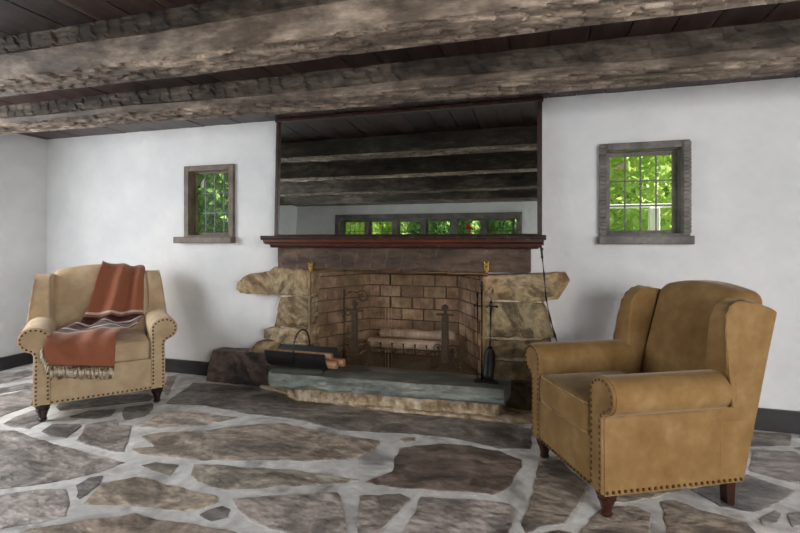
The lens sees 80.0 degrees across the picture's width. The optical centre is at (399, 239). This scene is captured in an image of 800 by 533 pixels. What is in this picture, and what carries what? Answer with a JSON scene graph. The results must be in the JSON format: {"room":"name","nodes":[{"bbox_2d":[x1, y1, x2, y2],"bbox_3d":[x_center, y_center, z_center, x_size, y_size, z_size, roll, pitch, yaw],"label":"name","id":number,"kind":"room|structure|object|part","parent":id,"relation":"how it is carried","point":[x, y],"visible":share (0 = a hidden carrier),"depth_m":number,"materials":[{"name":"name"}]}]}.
{"room":"traditional dwelling","nodes":[
{"label":"traditional dwelling","id":0,"kind":"room"},
{"bbox_2d":[0,134,46,357],"bbox_3d":[-4.569,0.110,2.471,0.200,2.380,5.890,0,0,17],"label":"wall","id":1,"kind":"structure","parent":0,"point":[23,158],"depth_m":4.74,"materials":[{"name":"paint"}]},
{"bbox_2d":[0,352,32,370],"bbox_3d":[-4.470,1.188,2.413,0.022,0.125,5.338,0,0,17],"label":"baseboard","id":2,"kind":"structure","parent":1,"relation":"attached to","point":[12,361],"depth_m":4.68,"materials":[{"name":"paint"}]},
{"bbox_2d":[0,363,799,532],"bbox_3d":[-0.391,1.287,1.446,8.590,0.087,6.060,0,0,17],"label":"floor","id":3,"kind":"structure","parent":0,"point":[205,457],"depth_m":2.54,"materials":[{"name":"stone"}]},
{"bbox_2d":[16,264,177,420],"bbox_3d":[-2.389,0.729,3.822,0.988,1.035,0.956,0,0,-33],"label":"wingback armchair","id":4,"kind":"object","parent":3,"relation":"on","point":[62,298],"visible":0.75,"depth_m":3.62,"materials":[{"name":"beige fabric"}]},
{"bbox_3d":[-2.471,0.863,3.222,0.169,0.515,0.014,0,0,-33],"label":"nailhead trim","id":5,"kind":"part","parent":4,"relation":"part of","materials":[{"name":"brown metal"}]},
{"bbox_3d":[-2.475,0.862,3.229,0.183,0.527,0.016,0,0,-33],"label":"arm","id":6,"kind":"part","parent":4,"relation":"part of","materials":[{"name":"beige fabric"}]},
{"bbox_3d":[-2.639,0.862,3.480,0.191,0.535,0.592,0,0,-33],"label":"arm","id":7,"kind":"part","parent":4,"relation":"part of","materials":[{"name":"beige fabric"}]},
{"bbox_3d":[-2.465,1.186,3.293,0.094,0.119,0.093,0,0,-33],"label":"leg","id":8,"kind":"part","parent":4,"relation":"part of","materials":[{"name":"brown wood"}]},
{"bbox_2d":[39,261,144,379],"bbox_3d":[-2.310,0.580,3.768,0.430,0.806,1.160,0,0,-10],"label":"throw blanket","id":9,"kind":"object","parent":4,"relation":"on","point":[116,304],"visible":1,"depth_m":3.62,"materials":[{"name":"fabric"}]},
{"bbox_2d":[54,264,142,330],"bbox_3d":[-2.567,0.527,4.095,0.707,0.631,0.304,0,0,-33],"label":"cushion","id":10,"kind":"object","parent":4,"relation":"on","point":[74,286],"depth_m":3.93,"materials":[{"name":"beige fabric"}]},
{"bbox_3d":[-2.151,1.014,3.457,0.618,0.232,0.040,0,0,-33],"label":"rail","id":11,"kind":"part","parent":4,"relation":"part of","materials":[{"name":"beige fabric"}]},
{"bbox_3d":[-2.138,1.114,3.437,0.614,0.015,0.014,0,0,-33],"label":"nailhead trim","id":12,"kind":"part","parent":4,"relation":"part of","materials":[{"name":"brown metal"}]},
{"bbox_2d":[53,329,149,368],"bbox_3d":[-2.271,0.811,3.641,0.598,0.177,0.524,0,0,-33],"label":"seat cushion","id":13,"kind":"object","parent":4,"relation":"on","point":[132,346],"depth_m":3.55,"materials":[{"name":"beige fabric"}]},
{"bbox_3d":[-1.874,1.186,3.678,0.094,0.119,0.093,0,0,-33],"label":"leg","id":14,"kind":"part","parent":4,"relation":"part of","materials":[{"name":"brown wood"}]},
{"bbox_3d":[-1.975,0.862,3.913,0.191,0.535,0.592,0,0,-33],"label":"arm","id":15,"kind":"part","parent":4,"relation":"part of","materials":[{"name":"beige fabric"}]},
{"bbox_3d":[-1.807,0.863,3.655,0.169,0.515,0.014,0,0,-33],"label":"nailhead trim","id":16,"kind":"part","parent":4,"relation":"part of","materials":[{"name":"brown metal"}]},
{"bbox_3d":[-1.811,0.862,3.662,0.183,0.527,0.016,0,0,-33],"label":"arm","id":17,"kind":"part","parent":4,"relation":"part of","materials":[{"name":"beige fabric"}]},
{"bbox_2d":[206,347,276,386],"bbox_3d":[-1.323,1.102,4.164,0.785,0.297,0.162,0,0,17],"label":"stone block","id":18,"kind":"object","parent":3,"relation":"on","point":[241,366],"visible":0.82,"depth_m":4.12,"materials":[{"name":"brown stone"}]},
{"bbox_2d":[236,235,569,423],"bbox_3d":[-0.064,0.516,3.943,2.757,1.653,1.133,0,0,17],"label":"fireplace","id":19,"kind":"object","parent":3,"relation":"on","point":[520,319],"depth_m":3.66,"materials":[{"name":"stone"}]},
{"bbox_2d":[264,329,337,374],"bbox_3d":[-0.779,0.861,3.780,0.520,0.313,0.278,0,0,17],"label":"carrier","id":20,"kind":"object","parent":19,"relation":"on","point":[279,358],"visible":0.86,"depth_m":3.71,"materials":[{"name":"black paint"}]},
{"bbox_3d":[-0.801,0.929,3.709,0.520,0.133,0.095,0,0,17],"label":"panel","id":21,"kind":"part","parent":20,"relation":"part of","materials":[{"name":"black paint"}]},
{"bbox_3d":[-0.779,0.827,3.780,0.016,0.243,0.278,0,0,17],"label":"handle","id":22,"kind":"part","parent":20,"relation":"part of","materials":[{"name":"black paint"}]},
{"bbox_3d":[-0.758,0.929,3.852,0.520,0.133,0.095,0,0,17],"label":"panel","id":23,"kind":"part","parent":20,"relation":"part of","materials":[{"name":"black paint"}]},
{"bbox_2d":[326,360,338,368],"bbox_3d":[-0.729,0.957,3.721,0.520,0.070,0.073,0,0,17],"label":"log","id":24,"kind":"object","parent":20,"relation":"in","point":[331,364],"visible":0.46,"depth_m":3.63,"materials":[{"name":"brown wood"}]},
{"bbox_2d":[278,349,332,359],"bbox_3d":[-0.750,0.906,3.772,0.461,0.054,0.056,0,0,16],"label":"log","id":25,"kind":"object","parent":24,"relation":"on","point":[328,356],"visible":0.38,"depth_m":3.73,"materials":[{"name":"brown wood"}]},
{"bbox_2d":[332,357,345,366],"bbox_3d":[-0.686,0.956,3.795,0.521,0.071,0.073,0,0,16],"label":"log","id":26,"kind":"object","parent":20,"relation":"in","point":[342,362],"visible":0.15,"depth_m":3.71,"materials":[{"name":"brown wood"}]},
{"bbox_2d":[341,289,367,358],"bbox_3d":[-0.387,0.734,4.089,0.248,0.622,0.022,0,0,17],"label":"crane","id":27,"kind":"object","parent":19,"relation":"attached to","point":[343,312],"visible":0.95,"depth_m":4.11,"materials":[{"name":"metal"}]},
{"bbox_3d":[-0.387,0.555,4.089,0.248,0.265,0.018,0,0,17],"label":"arm","id":28,"kind":"part","parent":27,"relation":"part of","materials":[{"name":"metal"}]},
{"bbox_2d":[339,301,370,364],"bbox_3d":[-0.340,0.784,4.196,0.300,0.538,0.369,0,0,17],"label":"andiron","id":29,"kind":"object","parent":19,"relation":"on","point":[355,351],"visible":0.97,"depth_m":4.03,"materials":[{"name":"metal"}]},
{"bbox_3d":[-0.386,0.795,4.043,0.056,0.380,0.032,0,0,17],"label":"post","id":30,"kind":"part","parent":29,"relation":"part of","materials":[{"name":"metal"}]},
{"bbox_2d":[304,262,488,367],"bbox_3d":[-0.071,0.585,3.696,1.513,0.858,0.079,0,0,17],"label":"fireplace screen","id":31,"kind":"object","parent":19,"relation":"attached to","point":[486,265],"visible":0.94,"depth_m":3.71,"materials":[{"name":"gold metal"}]},
{"bbox_3d":[-0.089,0.627,3.706,0.060,0.725,0.011,0,0,17],"label":"pull chain","id":32,"kind":"part","parent":31,"relation":"part of","materials":[{"name":"gold metal"}]},
{"bbox_3d":[-0.072,0.252,3.717,1.500,0.026,0.014,0,0,17],"label":"rod","id":33,"kind":"part","parent":31,"relation":"part of","materials":[{"name":"gold metal"}]},
{"bbox_2d":[260,235,545,239],"bbox_3d":[-0.023,-0.017,3.692,2.208,0.034,0.348,0,0,17],"label":"mantel shelf","id":34,"kind":"object","parent":19,"relation":"attached to","point":[363,237],"depth_m":3.48,"materials":[{"name":"brown wood"}]},
{"bbox_3d":[-0.021,0.018,3.702,2.177,0.036,0.328,0,0,17],"label":"shelf moulding","id":35,"kind":"part","parent":19,"relation":"part of","materials":[{"name":"brown wood"}]},
{"bbox_2d":[367,337,440,350],"bbox_3d":[0.067,0.887,4.072,0.700,0.090,0.088,0,0,16],"label":"log","id":36,"kind":"object","parent":19,"relation":"on","point":[374,341],"visible":0.84,"depth_m":4.05,"materials":[{"name":"brown wood"}]},
{"bbox_2d":[380,328,455,340],"bbox_3d":[0.152,0.810,4.111,0.660,0.087,0.088,0,0,15],"label":"log","id":37,"kind":"object","parent":36,"relation":"on","point":[396,333],"visible":0.86,"depth_m":4.08,"materials":[{"name":"brown wood"}]},
{"bbox_3d":[0.073,0.955,4.127,0.660,0.181,0.338,0,0,17],"label":"fire grate","id":38,"kind":"part","parent":19,"relation":"part of","materials":[{"name":"black metal"}]},
{"bbox_2d":[373,333,440,340],"bbox_3d":[0.066,0.889,4.204,0.620,0.095,0.097,0,0,20],"label":"log","id":39,"kind":"object","parent":19,"relation":"on","point":[375,334],"visible":0.07,"depth_m":4.21,"materials":[{"name":"brown wood"}]},
{"bbox_2d":[274,97,543,235],"bbox_3d":[-0.016,-0.540,3.816,2.230,1.014,0.073,0,0,17],"label":"wall mirror","id":40,"kind":"object","parent":19,"relation":"on","point":[466,168],"visible":0.88,"depth_m":3.78,"materials":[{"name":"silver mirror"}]},
{"bbox_2d":[427,304,463,371],"bbox_3d":[0.407,0.784,3.969,0.300,0.538,0.369,0,0,17],"label":"andiron","id":41,"kind":"object","parent":19,"relation":"on","point":[445,354],"visible":1,"depth_m":3.80,"materials":[{"name":"metal"}]},
{"bbox_3d":[0.360,0.795,3.816,0.056,0.380,0.032,0,0,17],"label":"post","id":42,"kind":"part","parent":41,"relation":"part of","materials":[{"name":"metal"}]},
{"bbox_2d":[474,281,497,383],"bbox_3d":[0.617,0.655,3.421,0.179,0.725,0.106,0,0,17],"label":"stand","id":43,"kind":"object","parent":19,"relation":"on","point":[479,380],"visible":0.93,"depth_m":3.43,"materials":[{"name":"black metal"}]},
{"bbox_2d":[476,293,478,377],"bbox_3d":[0.559,0.690,3.449,0.017,0.610,0.017,0,0,39],"label":"poker","id":44,"kind":"object","parent":43,"relation":"hanging from","point":[476,293],"visible":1,"depth_m":3.45,"materials":[{"name":"black metal"}]},
{"bbox_3d":[0.589,0.683,3.432,0.014,0.650,0.014,0,0,-6],"label":"post","id":45,"kind":"part","parent":43,"relation":"part of","materials":[{"name":"black metal"}]},
{"bbox_2d":[483,287,494,379],"bbox_3d":[0.632,0.660,3.390,0.086,0.652,0.055,0,0,17],"label":"shovel","id":46,"kind":"object","parent":43,"relation":"hanging from","point":[489,356],"visible":1,"depth_m":3.39,"materials":[{"name":"black metal"}]},
{"bbox_3d":[0.634,0.390,3.395,0.070,0.111,0.021,0,0,17],"label":"handle","id":47,"kind":"part","parent":46,"relation":"part of","materials":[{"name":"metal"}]},
{"bbox_3d":[0.632,0.873,3.390,0.086,0.226,0.055,0,0,17],"label":"blade","id":48,"kind":"part","parent":46,"relation":"part of","materials":[{"name":"black metal"}]},
{"bbox_2d":[538,245,556,341],"bbox_3d":[1.083,0.619,3.364,0.254,1.248,0.049,0,0,-12],"label":"hanging cord","id":49,"kind":"object","parent":19,"relation":"hanging from","point":[539,246],"visible":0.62,"depth_m":3.36,"materials":[{"name":"metal"}]},
{"bbox_2d":[525,280,776,517],"bbox_3d":[1.277,0.734,2.519,0.956,1.025,0.868,0,0,-10],"label":"wingback armchair","id":50,"kind":"object","parent":3,"relation":"on","point":[670,401],"visible":1,"depth_m":2.22,"materials":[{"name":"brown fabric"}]},
{"bbox_3d":[0.766,0.866,2.767,0.014,0.511,0.169,0,0,-10],"label":"nailhead trim","id":51,"kind":"part","parent":50,"relation":"part of","materials":[{"name":"brown metal"}]},
{"bbox_3d":[0.773,0.866,2.769,0.016,0.522,0.183,0,0,-10],"label":"arm","id":52,"kind":"part","parent":50,"relation":"part of","materials":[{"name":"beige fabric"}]},
{"bbox_3d":[0.829,1.187,2.735,0.093,0.118,0.094,0,0,-10],"label":"leg","id":53,"kind":"part","parent":50,"relation":"part of","materials":[{"name":"brown wood"}]},
{"bbox_3d":[0.825,1.115,2.436,0.014,0.015,0.494,0,0,-10],"label":"nailhead trim","id":54,"kind":"part","parent":50,"relation":"part of","materials":[{"name":"brown metal"}]},
{"bbox_3d":[0.848,1.016,2.441,0.040,0.230,0.498,0,0,-10],"label":"rail","id":55,"kind":"part","parent":50,"relation":"part of","materials":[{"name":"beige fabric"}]},
{"bbox_2d":[540,371,625,431],"bbox_3d":[1.064,0.816,2.480,0.524,0.176,0.478,0,0,-10],"label":"seat cushion","id":56,"kind":"object","parent":50,"relation":"on","point":[565,394],"depth_m":2.43,"materials":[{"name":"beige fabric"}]},
{"bbox_3d":[1.069,0.866,2.823,0.592,0.530,0.191,0,0,-10],"label":"arm","id":57,"kind":"part","parent":50,"relation":"part of","materials":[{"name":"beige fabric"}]},
{"bbox_3d":[0.887,0.866,2.106,0.014,0.511,0.169,0,0,-10],"label":"nailhead trim","id":58,"kind":"part","parent":50,"relation":"part of","materials":[{"name":"brown metal"}]},
{"bbox_3d":[0.895,0.866,2.107,0.016,0.522,0.183,0,0,-10],"label":"arm","id":59,"kind":"part","parent":50,"relation":"part of","materials":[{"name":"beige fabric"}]},
{"bbox_3d":[0.934,1.187,2.159,0.093,0.118,0.094,0,0,-10],"label":"leg","id":60,"kind":"part","parent":50,"relation":"part of","materials":[{"name":"brown wood"}]},
{"bbox_3d":[1.190,0.866,2.162,0.592,0.530,0.191,0,0,-10],"label":"arm","id":61,"kind":"part","parent":50,"relation":"part of","materials":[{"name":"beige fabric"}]},
{"bbox_3d":[1.252,1.115,2.161,0.704,0.015,0.014,0,0,-10],"label":"nailhead trim","id":62,"kind":"part","parent":50,"relation":"part of","materials":[{"name":"brown metal"}]},
{"bbox_2d":[640,280,761,372],"bbox_3d":[1.597,0.533,2.578,0.304,0.625,0.587,0,0,-10],"label":"cushion","id":63,"kind":"object","parent":50,"relation":"on","point":[674,318],"depth_m":2.58,"materials":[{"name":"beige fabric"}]},
{"bbox_3d":[1.559,1.183,2.272,0.048,0.125,0.048,0,0,-10],"label":"leg","id":64,"kind":"part","parent":50,"relation":"part of","materials":[{"name":"brown wood"}]},
{"bbox_3d":[1.591,0.913,2.252,0.228,0.435,0.050,0,0,-10],"label":"panel","id":65,"kind":"part","parent":50,"relation":"part of","materials":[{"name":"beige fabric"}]},
{"bbox_2d":[0,0,799,139],"bbox_3d":[-0.439,-1.080,1.200,8.742,0.060,5.760,0,0,17],"label":"ceiling","id":66,"kind":"structure","parent":0,"point":[17,17],"depth_m":2.62,"materials":[{"name":"brown wood"}]},
{"bbox_2d":[0,0,799,96],"bbox_3d":[-0.202,-0.963,2.069,8.490,0.212,0.330,0,0,17],"label":"ceiling beam","id":67,"kind":"structure","parent":66,"relation":"attached to","point":[218,35],"depth_m":2.11,"materials":[{"name":"brown wood"}]},
{"bbox_2d":[0,19,799,134],"bbox_3d":[0.065,-0.968,2.946,8.495,0.202,0.316,0,0,16],"label":"ceiling beam","id":68,"kind":"structure","parent":66,"relation":"attached to","point":[770,48],"depth_m":2.77,"materials":[{"name":"brown wood"}]},
{"bbox_2d":[47,77,799,410],"bbox_3d":[0.330,0.110,3.819,8.790,2.380,0.100,0,0,17],"label":"wall","id":69,"kind":"structure","parent":0,"point":[112,198],"depth_m":3.48,"materials":[{"name":"paint"}]},
{"bbox_2d":[173,164,235,242],"bbox_3d":[-1.785,-0.329,4.426,0.630,0.717,0.170,0,0,17],"label":"window","id":70,"kind":"structure","parent":69,"relation":"in","point":[191,235],"depth_m":4.43,"materials":[{"name":"brown wood"}]},
{"bbox_3d":[-1.797,0.001,4.387,0.630,0.059,0.090,0,0,17],"label":"sill","id":71,"kind":"part","parent":70,"relation":"part of","materials":[{"name":"grey wood"}]},
{"bbox_3d":[-1.732,-0.345,4.464,0.470,0.620,0.035,0,0,17],"label":"sash","id":72,"kind":"part","parent":70,"relation":"part of","materials":[{"name":"brown wood"}]},
{"bbox_2d":[165,358,799,433],"bbox_3d":[0.312,1.177,3.761,8.390,0.145,0.022,0,0,17],"label":"baseboard","id":73,"kind":"structure","parent":69,"relation":"attached to","point":[772,420],"depth_m":3.12,"materials":[{"name":"paint"}]},
{"bbox_2d":[598,139,694,243],"bbox_3d":[1.718,-0.328,3.372,0.596,0.715,0.191,0,0,17],"label":"window","id":74,"kind":"structure","parent":69,"relation":"in","point":[680,150],"depth_m":3.36,"materials":[{"name":"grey wood"}]},
{"bbox_3d":[1.736,-0.338,3.447,0.477,0.605,0.035,0,0,17],"label":"sash","id":75,"kind":"part","parent":74,"relation":"part of","materials":[{"name":"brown wood"}]},
{"bbox_3d":[1.703,0.001,3.323,0.596,0.059,0.090,0,0,17],"label":"sill","id":76,"kind":"part","parent":74,"relation":"part of","materials":[{"name":"grey wood"}]},
{"label":"outside","id":77,"kind":"structure","parent":0,"visible":0},
{"bbox_3d":[-0.957,1.700,0.291,26.000,0.100,32.000,0,0,17],"label":"lawn","id":78,"kind":"structure","parent":77,"visible":0},
{"bbox_2d":[198,173,227,232],"bbox_3d":[-2.293,-0.439,7.286,2.514,4.194,1.799,0,0,17],"label":"leafy tree","id":79,"kind":"object","parent":78,"relation":"on","point":[210,177],"visible":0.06,"depth_m":6.74,"materials":[{"name":"green plant"}]},
{"bbox_2d":[201,156,671,229],"bbox_3d":[-0.162,-0.648,9.723,22.669,5.593,1.710,0,0,17],"label":"tree","id":80,"kind":"object","parent":78,"relation":"on","point":[646,167],"visible":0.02,"depth_m":7.93,"materials":[{"name":"green plant"}]},
{"bbox_2d":[610,155,671,230],"bbox_3d":[3.152,-0.430,6.286,2.786,4.176,2.456,0,0,-18],"label":"leafy tree","id":81,"kind":"object","parent":78,"relation":"on","point":[631,162],"visible":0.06,"depth_m":5.53,"materials":[{"name":"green plant"}]},
{"bbox_2d":[610,203,671,229],"bbox_3d":[2.660,0.647,4.626,2.800,2.005,0.090,0,0,17],"label":"fence","id":82,"kind":"object","parent":78,"relation":"on","point":[651,209],"visible":0.22,"depth_m":4.64,"materials":[{"name":"white paint"}]},
{"bbox_3d":[2.660,-0.335,4.626,2.800,0.040,0.040,0,0,17],"label":"rail","id":83,"kind":"part","parent":82,"relation":"part of","materials":[{"name":"white paint"}]},
{"bbox_3d":[2.491,0.667,4.678,0.090,1.965,0.090,0,0,17],"label":"post","id":84,"kind":"part","parent":82,"relation":"part of","materials":[{"name":"white paint"}]}
]}

